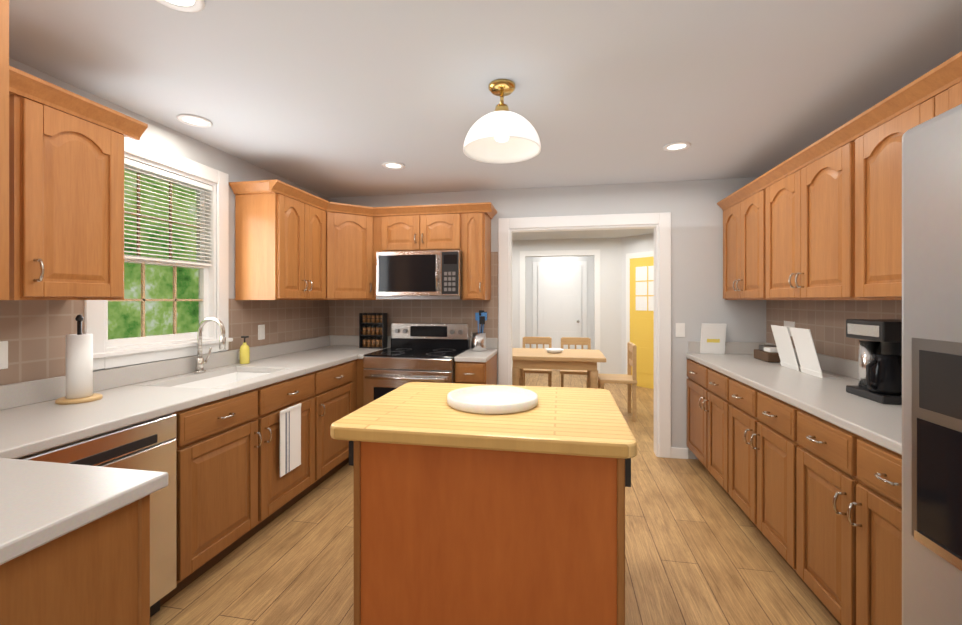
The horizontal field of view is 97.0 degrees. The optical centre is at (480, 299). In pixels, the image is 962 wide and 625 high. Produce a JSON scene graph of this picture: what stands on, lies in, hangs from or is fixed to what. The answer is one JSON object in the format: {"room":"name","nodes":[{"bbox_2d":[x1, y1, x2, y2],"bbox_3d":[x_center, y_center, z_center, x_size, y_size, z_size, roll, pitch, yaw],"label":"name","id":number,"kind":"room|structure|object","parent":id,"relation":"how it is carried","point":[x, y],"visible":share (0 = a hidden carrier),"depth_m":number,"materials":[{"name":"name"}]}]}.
{"room":"kitchen","nodes":[
{"label":"kitchen","id":0,"kind":"room"},
{"bbox_2d":[9,57,328,370],"bbox_3d":[-2.083,0.170,1.699,0.120,2.400,5.540,0,0,11],"label":"wall","id":1,"kind":"structure","parent":0,"point":[163,137],"depth_m":2.76,"materials":[{"name":"paint"}]},
{"bbox_2d":[0,0,8,299],"bbox_3d":[-1.716,-0.458,1.037,0.820,0.916,0.386,0,0,11],"label":"upper cabinet","id":2,"kind":"object","parent":1,"relation":"attached to","point":[4,149],"visible":1,"depth_m":1.14,"materials":[{"name":"brown wood"}]},
{"bbox_2d":[9,66,147,299],"bbox_3d":[-1.798,-0.413,1.778,0.386,0.826,0.520,0,0,11],"label":"upper cabinet","id":3,"kind":"object","parent":1,"relation":"attached to","point":[66,194],"visible":0.94,"depth_m":1.70,"materials":[{"name":"brown wood"}]},
{"bbox_2d":[84,137,232,369],"bbox_3d":[-1.903,-0.265,2.536,0.165,1.230,0.936,0,0,11],"label":"window","id":4,"kind":"structure","parent":1,"relation":"in","point":[143,348],"depth_m":2.61,"materials":[{"name":"white wood"}]},
{"bbox_2d":[0,299,328,385],"bbox_3d":[-1.872,0.223,2.473,0.008,0.465,3.699,0,0,11],"label":"wall tile","id":5,"kind":"structure","parent":1,"relation":"attached to","point":[33,333],"depth_m":1.99,"materials":[{"name":"beige tile"}]},
{"bbox_2d":[0,341,7,368],"bbox_3d":[-1.998,0.230,1.754,0.009,0.116,0.072,0,0,11],"label":"outlet","id":6,"kind":"object","parent":5,"relation":"attached to","point":[3,344],"depth_m":1.78,"materials":[{"name":"white plastic"}]},
{"bbox_2d":[258,324,264,339],"bbox_3d":[-1.707,0.250,3.308,0.009,0.116,0.072,0,0,11],"label":"outlet","id":7,"kind":"object","parent":5,"relation":"attached to","point":[261,328],"depth_m":3.30,"materials":[{"name":"white plastic"}]},
{"bbox_2d":[0,335,390,410],"bbox_3d":[-1.528,0.490,2.413,0.683,0.269,3.668,0,0,11],"label":"backsplash","id":8,"kind":"structure","parent":1,"relation":"attached to","point":[16,394],"depth_m":2.39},
{"bbox_2d":[233,179,328,299],"bbox_3d":[-1.507,-0.413,3.341,0.384,0.826,0.680,0,0,11],"label":"upper cabinet","id":9,"kind":"object","parent":1,"relation":"attached to","point":[292,242],"depth_m":3.04,"materials":[{"name":"brown wood"}]},
{"bbox_2d":[9,0,961,239],"bbox_3d":[0.783,-1.070,3.747,6.600,0.080,10.620,0,0,11],"label":"ceiling","id":10,"kind":"structure","parent":0,"point":[336,98],"depth_m":1.95,"materials":[{"name":"paint"}]},
{"bbox_2d":[156,0,204,12],"bbox_3d":[-1.029,-1.024,1.427,0.173,0.009,0.173,0,0,-34],"label":"recessed light","id":11,"kind":"object","parent":10,"relation":"in","point":[191,6],"depth_m":1.48,"materials":[{"name":"white"}]},
{"bbox_2d":[176,114,212,126],"bbox_3d":[-1.639,-1.024,2.437,0.173,0.009,0.173,0,0,-34],"label":"recessed light","id":12,"kind":"object","parent":10,"relation":"in","point":[193,120],"depth_m":2.43,"materials":[{"name":"white"}]},
{"bbox_2d":[382,162,404,168],"bbox_3d":[-0.668,-1.025,3.248,0.173,0.009,0.173,0,0,-34],"label":"recessed light","id":13,"kind":"object","parent":10,"relation":"in","point":[390,165],"depth_m":3.24,"materials":[{"name":"white"}]},
{"bbox_2d":[463,79,540,162],"bbox_3d":[0.100,-0.872,2.043,0.370,0.313,0.370,0,0,11],"label":"pendant light","id":14,"kind":"object","parent":10,"relation":"hanging from","point":[502,133],"visible":1,"depth_m":2.02,"materials":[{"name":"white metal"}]},
{"bbox_2d":[663,141,690,150],"bbox_3d":[1.308,-1.025,2.845,0.173,0.009,0.173,0,0,-34],"label":"recessed light","id":15,"kind":"object","parent":10,"relation":"in","point":[675,146],"depth_m":2.84,"materials":[{"name":"white"}]},
{"bbox_2d":[150,370,839,624],"bbox_3d":[0.783,1.400,3.747,6.600,0.060,10.620,0,0,11],"label":"floor","id":16,"kind":"structure","parent":0,"point":[700,549],"depth_m":2.20,"materials":[{"name":"brown wood"}]},
{"bbox_2d":[0,471,179,624],"bbox_3d":[-1.522,0.932,0.936,1.237,0.875,0.706,0,0,11],"label":"base cabinet","id":17,"kind":"object","parent":16,"relation":"on","point":[74,544],"depth_m":0.97,"materials":[{"name":"brown wood"}]},
{"bbox_2d":[0,455,167,566],"bbox_3d":[-1.513,0.474,0.901,1.268,0.038,0.700,0,0,11],"label":"countertop","id":18,"kind":"structure","parent":17,"relation":"on","point":[42,503],"depth_m":1.00,"materials":[{"name":"grey stone"}]},
{"bbox_2d":[16,413,176,616],"bbox_3d":[-1.674,0.934,1.633,0.583,0.872,0.600,0,0,11],"label":"dishwasher","id":19,"kind":"object","parent":16,"relation":"on","point":[149,445],"visible":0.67,"depth_m":1.76,"materials":[{"name":"silver metal"}]},
{"bbox_2d":[80,367,323,590],"bbox_3d":[-1.530,0.932,2.501,0.608,0.875,1.152,0,0,11],"label":"base cabinet","id":20,"kind":"object","parent":16,"relation":"on","point":[232,487],"depth_m":2.28,"materials":[{"name":"brown wood"}]},
{"bbox_2d":[0,383,231,455],"bbox_3d":[-1.677,0.474,1.766,0.628,0.038,0.940,0,0,11],"label":"countertop","id":21,"kind":"structure","parent":20,"relation":"on","point":[31,428],"depth_m":1.71,"materials":[{"name":"grey stone"}]},
{"bbox_2d":[55,315,102,404],"bbox_3d":[-1.817,0.260,1.924,0.156,0.388,0.156,0,0,11],"label":"paper towel holder","id":22,"kind":"object","parent":21,"relation":"on","point":[79,366],"visible":1,"depth_m":1.89,"materials":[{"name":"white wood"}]},
{"bbox_2d":[194,317,225,372],"bbox_3d":[-1.686,0.281,2.672,0.216,0.346,0.103,0,0,11],"label":"faucet","id":23,"kind":"object","parent":20,"relation":"on","point":[200,361],"visible":1,"depth_m":2.65,"materials":[{"name":"silver metal"}]},
{"bbox_2d":[280,403,300,476],"bbox_3d":[-1.169,0.854,2.617,0.014,0.392,0.200,0,0,11],"label":"hanging towel","id":24,"kind":"object","parent":20,"relation":"hanging from","point":[290,438],"visible":1,"depth_m":2.61,"materials":[{"name":"white fabric"}]},
{"bbox_2d":[224,347,389,370],"bbox_3d":[-1.316,0.473,3.544,0.683,0.038,1.368,0,0,11],"label":"countertop","id":25,"kind":"structure","parent":20,"relation":"on","point":[319,357],"depth_m":3.25,"materials":[{"name":"grey stone"}]},
{"bbox_2d":[239,336,249,363],"bbox_3d":[-1.690,0.355,3.039,0.064,0.197,0.064,0,0,11],"label":"soap bottle","id":26,"kind":"object","parent":25,"relation":"on","point":[244,354],"visible":1,"depth_m":3.02,"materials":[{"name":"yellow plastic"}]},
{"bbox_2d":[359,313,386,348],"bbox_3d":[-1.023,0.289,4.044,0.240,0.330,0.100,0,0,11],"label":"spice rack","id":27,"kind":"object","parent":25,"relation":"on","point":[372,330],"visible":1,"depth_m":4.03,"materials":[{"name":"black plastic"}]},
{"bbox_2d":[324,359,351,480],"bbox_3d":[-1.393,0.932,3.236,0.608,0.875,0.632,0,0,11],"label":"base cabinet","id":28,"kind":"object","parent":16,"relation":"on","point":[338,377],"depth_m":3.22,"materials":[{"name":"brown wood"}]},
{"bbox_2d":[352,359,363,411],"bbox_3d":[-1.260,0.932,3.844,0.683,0.875,0.756,0,0,11],"label":"base cabinet","id":29,"kind":"object","parent":16,"relation":"on","point":[357,364],"depth_m":3.57,"materials":[{"name":"brown wood"}]},
{"bbox_2d":[363,323,469,405],"bbox_3d":[-0.546,0.795,3.714,0.760,1.150,0.710,0,0,11],"label":"stove","id":30,"kind":"object","parent":16,"relation":"on","point":[421,352],"visible":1,"depth_m":3.48,"materials":[{"name":"silver metal"}]},
{"bbox_2d":[454,351,497,384],"bbox_3d":[-0.033,0.932,3.670,0.255,0.875,0.607,0,0,11],"label":"base cabinet","id":31,"kind":"object","parent":16,"relation":"on","point":[467,371],"depth_m":3.38,"materials":[{"name":"brown wood"}]},
{"bbox_2d":[454,347,497,358],"bbox_3d":[-0.029,0.473,3.679,0.260,0.038,0.628,0,0,11],"label":"countertop","id":32,"kind":"structure","parent":31,"relation":"on","point":[490,351],"depth_m":3.55,"materials":[{"name":"grey stone"}]},
{"bbox_2d":[471,310,486,351],"bbox_3d":[-0.017,0.274,3.805,0.139,0.360,0.132,0,0,11],"label":"utensil crock","id":33,"kind":"object","parent":32,"relation":"on","point":[478,341],"visible":1,"depth_m":3.77,"materials":[{"name":"silver metal"}]},
{"bbox_2d":[330,382,636,624],"bbox_3d":[0.046,0.908,1.820,1.060,0.925,0.840,0,0,11],"label":"kitchen island","id":34,"kind":"object","parent":16,"relation":"on","point":[466,518],"visible":0.98,"depth_m":1.46,"materials":[{"name":"brown wood"}]},
{"bbox_2d":[447,386,537,413],"bbox_3d":[0.050,0.425,1.839,0.390,0.036,0.390,0,0,11],"label":"tray","id":35,"kind":"object","parent":34,"relation":"on","point":[492,399],"visible":0.98,"depth_m":1.82,"materials":[{"name":"white ceramic"}]},
{"bbox_2d":[523,337,551,386],"bbox_3d":[0.742,0.940,5.703,0.420,0.860,0.410,0,0,11],"label":"chair","id":36,"kind":"object","parent":16,"relation":"on","point":[537,340],"visible":0.48,"depth_m":5.84,"materials":[{"name":"brown wood"}]},
{"bbox_2d":[512,348,605,388],"bbox_3d":[0.867,0.974,5.013,1.100,0.791,0.800,0,0,11],"label":"dining table","id":37,"kind":"object","parent":16,"relation":"on","point":[556,359],"visible":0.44,"depth_m":4.74,"materials":[{"name":"brown wood"}]},
{"bbox_2d":[560,337,590,386],"bbox_3d":[1.253,0.940,5.607,0.420,0.860,0.410,0,0,11],"label":"chair","id":38,"kind":"object","parent":16,"relation":"on","point":[575,341],"visible":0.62,"depth_m":5.75,"materials":[{"name":"brown wood"}]},
{"bbox_2d":[598,342,636,420],"bbox_3d":[1.598,0.940,5.029,0.410,0.860,0.420,0,0,11],"label":"chair","id":39,"kind":"object","parent":16,"relation":"on","point":[628,379],"visible":0.75,"depth_m":4.87,"materials":[{"name":"brown wood"}]},
{"bbox_2d":[687,357,701,463],"bbox_3d":[2.008,0.932,3.311,0.607,0.875,0.602,0,0,11],"label":"base cabinet","id":40,"kind":"object","parent":16,"relation":"on","point":[694,368],"depth_m":3.43,"materials":[{"name":"brown wood"}]},
{"bbox_2d":[702,365,721,486],"bbox_3d":[1.929,0.932,2.890,0.607,0.875,0.544,0,0,11],"label":"base cabinet","id":41,"kind":"object","parent":16,"relation":"on","point":[711,379],"depth_m":3.04,"materials":[{"name":"brown wood"}]},
{"bbox_2d":[722,373,781,556],"bbox_3d":[1.819,0.932,2.300,0.607,0.875,0.944,0,0,11],"label":"base cabinet","id":42,"kind":"object","parent":16,"relation":"on","point":[751,417],"depth_m":2.37,"materials":[{"name":"brown wood"}]},
{"bbox_2d":[782,401,901,624],"bbox_3d":[1.679,0.932,1.550,0.607,0.875,0.870,0,0,11],"label":"base cabinet","id":43,"kind":"object","parent":16,"relation":"on","point":[804,470],"depth_m":1.62,"materials":[{"name":"brown wood"}]},
{"bbox_2d":[686,353,901,452],"bbox_3d":[1.841,0.474,2.368,0.628,0.038,2.518,0,0,11],"label":"countertop","id":44,"kind":"structure","parent":43,"relation":"on","point":[829,398],"depth_m":2.07,"materials":[{"name":"grey stone"}]},
{"bbox_2d":[700,323,726,353],"bbox_3d":[1.951,0.326,3.575,0.190,0.257,0.056,0,0,11],"label":"sign","id":45,"kind":"object","parent":44,"relation":"on","point":[713,337],"visible":0.98,"depth_m":3.57,"materials":[{"name":"white paper"}]},
{"bbox_2d":[754,344,780,362],"bbox_3d":[2.184,0.399,3.190,0.160,0.110,0.240,0,0,11],"label":"basket","id":46,"kind":"object","parent":44,"relation":"on","point":[766,353],"visible":0.65,"depth_m":3.14,"materials":[{"name":"brown"}]},
{"bbox_2d":[771,325,786,366],"bbox_3d":[2.070,0.313,2.824,0.170,0.283,0.224,0,0,11],"label":"stand","id":47,"kind":"object","parent":44,"relation":"on","point":[779,332],"depth_m":2.87,"materials":[{"name":"white paper"}]},
{"bbox_2d":[787,327,842,378],"bbox_3d":[2.024,0.313,2.579,0.170,0.283,0.224,0,0,11],"label":"stand","id":48,"kind":"object","parent":44,"relation":"on","point":[806,351],"depth_m":2.60,"materials":[{"name":"white paper"}]},
{"bbox_2d":[846,319,901,404],"bbox_3d":[1.861,0.274,1.958,0.262,0.360,0.250,0,0,11],"label":"coffee maker","id":49,"kind":"object","parent":44,"relation":"on","point":[880,362],"visible":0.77,"depth_m":1.90,"materials":[{"name":"black plastic"}]},
{"bbox_2d":[902,104,961,624],"bbox_3d":[1.421,0.450,0.680,0.813,1.840,0.915,0,0,11],"label":"fridge","id":50,"kind":"object","parent":16,"relation":"on","point":[932,371],"visible":1,"depth_m":1.08,"materials":[{"name":"silver metal"}]},
{"bbox_2d":[329,177,765,458],"bbox_3d":[0.500,0.170,3.973,4.120,2.400,0.120,0,0,11],"label":"wall","id":51,"kind":"structure","parent":0,"point":[696,211],"depth_m":3.68,"materials":[{"name":"paint"}]},
{"bbox_2d":[329,202,393,299],"bbox_3d":[-1.253,-0.413,3.873,0.688,0.826,0.697,0,0,11],"label":"upper cabinet","id":52,"kind":"object","parent":51,"relation":"attached to","point":[354,230],"depth_m":3.73,"materials":[{"name":"brown wood"}]},
{"bbox_2d":[329,252,497,338],"bbox_3d":[-0.685,0.002,4.128,1.716,0.905,0.008,0,0,11],"label":"wall tile","id":53,"kind":"structure","parent":51,"relation":"attached to","point":[343,317],"depth_m":4.10,"materials":[{"name":"beige tile"}]},
{"bbox_2d":[381,203,464,251],"bbox_3d":[-0.508,-0.628,3.914,0.760,0.396,0.341,0,0,11],"label":"upper cabinet","id":54,"kind":"object","parent":51,"relation":"attached to","point":[440,227],"depth_m":3.74,"materials":[{"name":"brown wood"}]},
{"bbox_2d":[376,250,461,298],"bbox_3d":[-0.520,-0.216,3.854,0.756,0.421,0.454,0,0,11],"label":"microwave","id":55,"kind":"object","parent":54,"relation":"attached to","point":[432,274],"visible":1,"depth_m":3.67,"materials":[{"name":"silver metal"}]},
{"bbox_2d":[462,203,492,299],"bbox_3d":[-0.036,-0.413,3.826,0.200,0.826,0.341,0,0,11],"label":"upper cabinet","id":56,"kind":"object","parent":51,"relation":"attached to","point":[476,257],"depth_m":3.66,"materials":[{"name":"brown wood"}]},
{"bbox_2d":[498,212,687,458],"bbox_3d":[0.985,0.305,3.874,1.650,2.130,0.139,0,0,11],"label":"door frame","id":57,"kind":"structure","parent":51,"relation":"attached to","point":[660,223],"depth_m":3.77,"materials":[{"name":"white wood"}]},
{"bbox_2d":[676,323,684,336],"bbox_3d":[1.723,0.260,3.676,0.075,0.120,0.011,0,0,11],"label":"outlet","id":58,"kind":"object","parent":51,"relation":"attached to","point":[680,329],"depth_m":3.67,"materials":[{"name":"white plastic"}]},
{"bbox_2d":[688,341,765,352],"bbox_3d":[2.072,0.405,3.596,0.590,0.099,0.018,0,0,11],"label":"backsplash","id":59,"kind":"structure","parent":51,"relation":"attached to","point":[693,346],"depth_m":3.57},
{"bbox_2d":[766,343,857,376],"bbox_3d":[2.141,0.405,2.312,0.018,0.099,2.518,0,0,11],"label":"backsplash","id":60,"kind":"structure","parent":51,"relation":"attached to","point":[848,368],"depth_m":2.61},
{"bbox_2d":[512,233,653,378],"bbox_3d":[1.006,0.169,6.243,5.120,2.400,4.530,0,0,11],"label":"wall","id":61,"kind":"structure","parent":0,"point":[614,252],"depth_m":7.09,"materials":[{"name":"white paint"}]},
{"bbox_2d":[533,261,586,369],"bbox_3d":[1.531,0.309,8.287,1.040,2.120,0.120,0,0,11],"label":"door","id":62,"kind":"structure","parent":61,"relation":"in","point":[562,299],"depth_m":8.31,"materials":[{"name":"white wood"}]},
{"bbox_2d":[626,251,653,388],"bbox_3d":[2.678,0.304,6.526,0.771,2.120,0.727,0,0,11],"label":"door","id":63,"kind":"structure","parent":61,"relation":"in","point":[640,300],"depth_m":6.68,"materials":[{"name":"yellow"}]},
{"bbox_3d":[1.956,0.170,0.882,0.120,2.400,5.420,0,0,11],"label":"wall","id":64,"kind":"structure","parent":0,"visible":0},
{"bbox_2d":[721,179,756,299],"bbox_3d":[2.137,-0.413,3.167,0.341,0.826,0.837,0,0,11],"label":"upper cabinet","id":65,"kind":"object","parent":64,"relation":"attached to","point":[739,209],"depth_m":3.22,"materials":[{"name":"brown wood"}]},
{"bbox_2d":[757,131,836,299],"bbox_3d":[1.993,-0.413,2.399,0.341,0.826,1.034,0,0,11],"label":"upper cabinet","id":66,"kind":"object","parent":64,"relation":"attached to","point":[820,219],"depth_m":2.43,"materials":[{"name":"brown wood"}]},
{"bbox_2d":[766,300,901,360],"bbox_3d":[2.158,0.223,2.314,0.008,0.465,2.529,0,0,11],"label":"wall tile","id":67,"kind":"structure","parent":64,"relation":"attached to","point":[824,321],"depth_m":2.72,"materials":[{"name":"beige tile"}]},
{"bbox_2d":[784,321,794,335],"bbox_3d":[2.315,0.215,3.191,0.007,0.110,0.150,0,0,11],"label":"outlet","id":68,"kind":"object","parent":67,"relation":"attached to","point":[788,324],"depth_m":3.18,"materials":[{"name":"white plastic"}]},
{"bbox_2d":[837,51,961,299],"bbox_3d":[1.838,-0.413,1.568,0.341,0.826,0.965,0,0,11],"label":"upper cabinet","id":69,"kind":"object","parent":64,"relation":"attached to","point":[869,146],"depth_m":1.83,"materials":[{"name":"brown wood"}]},
{"label":"outside","id":70,"kind":"structure","parent":0,"visible":0},
{"bbox_2d":[108,170,198,338],"bbox_3d":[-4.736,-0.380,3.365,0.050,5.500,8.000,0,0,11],"label":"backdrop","id":71,"kind":"structure","parent":70,"point":[124,319],"depth_m":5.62,"materials":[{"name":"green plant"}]}
]}

